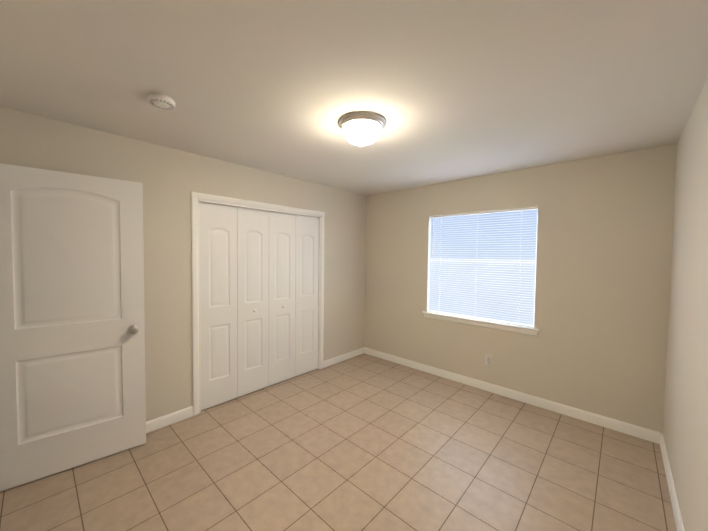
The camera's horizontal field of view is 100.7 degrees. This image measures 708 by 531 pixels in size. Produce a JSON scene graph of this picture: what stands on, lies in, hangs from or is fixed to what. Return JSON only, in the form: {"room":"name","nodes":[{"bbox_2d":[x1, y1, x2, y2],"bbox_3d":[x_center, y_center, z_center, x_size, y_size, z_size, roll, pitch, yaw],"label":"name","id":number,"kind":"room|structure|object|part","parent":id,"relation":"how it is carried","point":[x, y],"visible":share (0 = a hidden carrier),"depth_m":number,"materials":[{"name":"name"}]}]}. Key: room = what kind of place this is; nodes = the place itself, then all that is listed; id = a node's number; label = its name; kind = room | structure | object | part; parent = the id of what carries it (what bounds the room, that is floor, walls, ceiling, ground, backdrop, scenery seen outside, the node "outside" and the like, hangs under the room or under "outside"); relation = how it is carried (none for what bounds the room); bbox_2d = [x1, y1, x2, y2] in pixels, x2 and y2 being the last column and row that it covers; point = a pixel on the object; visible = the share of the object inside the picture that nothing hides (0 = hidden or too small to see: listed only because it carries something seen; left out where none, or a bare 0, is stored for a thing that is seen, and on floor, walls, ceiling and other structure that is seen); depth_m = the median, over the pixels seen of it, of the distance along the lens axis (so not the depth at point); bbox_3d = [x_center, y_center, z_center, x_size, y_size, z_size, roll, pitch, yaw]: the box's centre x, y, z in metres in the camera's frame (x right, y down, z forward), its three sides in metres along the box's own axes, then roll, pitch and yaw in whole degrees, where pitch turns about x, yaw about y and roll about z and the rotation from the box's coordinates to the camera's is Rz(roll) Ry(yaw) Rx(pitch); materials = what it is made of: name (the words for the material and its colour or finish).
{"room":"empty bedroom","nodes":[
{"label":"empty bedroom","id":0,"kind":"room"},
{"bbox_2d":[0,106,365,421],"bbox_3d":[-1.376,0.167,3.434,0.780,2.440,4.011,3,3,42],"label":"wall","id":1,"kind":"structure","parent":0,"point":[171,179],"depth_m":2.62,"materials":[{"name":"paint"}]},
{"bbox_2d":[146,406,192,432],"bbox_3d":[-1.936,1.376,2.293,0.014,0.092,1.248,3,3,42],"label":"baseboard","id":2,"kind":"structure","parent":1,"relation":"attached to","point":[166,420],"depth_m":2.60,"materials":[{"name":"paint"}]},
{"bbox_2d":[200,203,237,409],"bbox_3d":[-1.350,0.401,2.936,0.030,1.984,0.364,3,3,42],"label":"closet door","id":3,"kind":"structure","parent":1,"relation":"in","point":[218,302],"depth_m":2.92,"materials":[{"name":"paint"}]},
{"bbox_2d":[237,208,268,396],"bbox_3d":[-1.088,0.395,3.194,0.066,1.984,0.364,3,3,42],"label":"closet door","id":4,"kind":"structure","parent":1,"relation":"in","point":[253,293],"depth_m":3.19,"materials":[{"name":"paint"}]},
{"bbox_2d":[191,192,324,415],"bbox_3d":[-1.003,0.351,3.364,0.156,2.087,1.625,3,3,42],"label":"trim","id":5,"kind":"structure","parent":1,"relation":"attached to","point":[197,199],"depth_m":2.80,"materials":[{"name":"paint"}]},
{"bbox_2d":[269,212,295,385],"bbox_3d":[-0.840,0.389,3.465,0.066,1.984,0.364,3,3,42],"label":"closet door","id":6,"kind":"structure","parent":1,"relation":"in","point":[282,250],"depth_m":3.46,"materials":[{"name":"paint"}]},
{"bbox_2d":[295,216,318,375],"bbox_3d":[-0.605,0.381,3.748,0.030,1.984,0.364,3,3,42],"label":"closet door","id":7,"kind":"structure","parent":1,"relation":"in","point":[306,295],"depth_m":3.73,"materials":[{"name":"paint"}]},
{"bbox_2d":[323,347,364,367],"bbox_3d":[-0.124,1.327,4.268,0.014,0.092,0.854,3,3,42],"label":"baseboard","id":8,"kind":"structure","parent":1,"relation":"attached to","point":[340,358],"depth_m":4.22,"materials":[{"name":"paint"}]},
{"bbox_2d":[0,353,676,530],"bbox_3d":[-0.151,1.491,2.344,4.142,0.100,4.011,3,3,42],"label":"floor","id":9,"kind":"structure","parent":0,"point":[364,442],"depth_m":2.08,"materials":[{"name":"tile"}]},
{"bbox_2d":[0,0,707,194],"bbox_3d":[-0.122,-1.048,2.255,4.142,0.100,4.011,3,3,42],"label":"ceiling","id":10,"kind":"structure","parent":0,"point":[451,90],"depth_m":1.51,"materials":[{"name":"paint"}]},
{"bbox_2d":[148,93,174,109],"bbox_3d":[-1.141,-0.970,1.742,0.136,0.042,0.136,3,3,42],"label":"smoke detector","id":11,"kind":"object","parent":10,"relation":"attached to","point":[158,100],"visible":1,"depth_m":1.71,"materials":[{"name":"white plastic"}]},
{"bbox_2d":[338,111,385,147],"bbox_3d":[0.053,-0.903,2.034,0.334,0.169,0.334,3,3,42],"label":"ceiling light","id":12,"kind":"object","parent":10,"relation":"attached to","point":[361,129],"visible":1,"depth_m":1.94,"materials":[{"name":"white glass"}]},
{"bbox_2d":[364,143,676,433],"bbox_3d":[1.407,0.197,3.510,3.502,2.440,0.140,3,3,42],"label":"wall","id":13,"kind":"structure","parent":0,"point":[597,345],"depth_m":2.83,"materials":[{"name":"paint"}]},
{"bbox_2d":[423,311,538,335],"bbox_3d":[1.417,0.662,3.447,1.309,0.072,0.105,3,3,42],"label":"window sill","id":14,"kind":"structure","parent":13,"relation":"attached to","point":[494,325],"depth_m":3.34,"materials":[{"name":"paint"}]},
{"bbox_2d":[429,206,537,326],"bbox_3d":[1.459,0.000,3.461,1.219,1.251,0.134,3,3,42],"label":"window","id":15,"kind":"structure","parent":13,"relation":"in","point":[498,260],"depth_m":3.36,"materials":[{"name":"white plastic"}]},
{"bbox_3d":[1.428,0.000,3.426,1.199,1.247,0.041,3,3,42],"label":"window blind rails","id":16,"kind":"part","parent":15,"relation":"part of","materials":[{"name":"white plastic"}]},
{"bbox_2d":[485,355,491,365],"bbox_3d":[1.525,1.074,3.322,0.070,0.114,0.009,3,3,42],"label":"electrical outlet plate","id":17,"kind":"object","parent":13,"relation":"attached to","point":[488,361],"visible":1,"depth_m":3.32,"materials":[{"name":"white plastic"}]},
{"bbox_2d":[364,347,659,443],"bbox_3d":[1.342,1.371,3.494,3.194,0.092,0.014,3,3,42],"label":"baseboard","id":18,"kind":"structure","parent":13,"relation":"attached to","point":[624,427],"depth_m":3.02,"materials":[{"name":"paint"}]},
{"bbox_2d":[663,78,707,530],"bbox_3d":[1.338,0.286,0.948,0.140,2.440,4.011,3,3,42],"label":"wall","id":19,"kind":"structure","parent":0,"point":[685,425],"depth_m":1.63,"materials":[{"name":"paint"}]},
{"bbox_2d":[660,433,684,530],"bbox_3d":[1.268,1.457,1.042,0.014,0.092,3.731,3,3,42],"label":"baseboard","id":20,"kind":"structure","parent":19,"relation":"attached to","point":[676,509],"depth_m":1.87,"materials":[{"name":"paint"}]},
{"bbox_3d":[-1.209,0.267,0.657,3.502,2.440,0.140,3,3,42],"label":"wall","id":21,"kind":"structure","parent":0,"visible":0},
{"bbox_2d":[0,163,145,491],"bbox_3d":[-1.960,0.393,2.046,0.813,2.050,0.173,-1,3,-41],"label":"door","id":22,"kind":"structure","parent":21,"relation":"in","point":[72,358],"depth_m":2.02,"materials":[{"name":"paint"}]},
{"bbox_3d":[-1.706,0.487,2.269,0.066,0.066,0.173,-1,3,-41],"label":"knob","id":23,"kind":"part","parent":22,"relation":"part of","materials":[{"name":"silver metal"}]}
]}

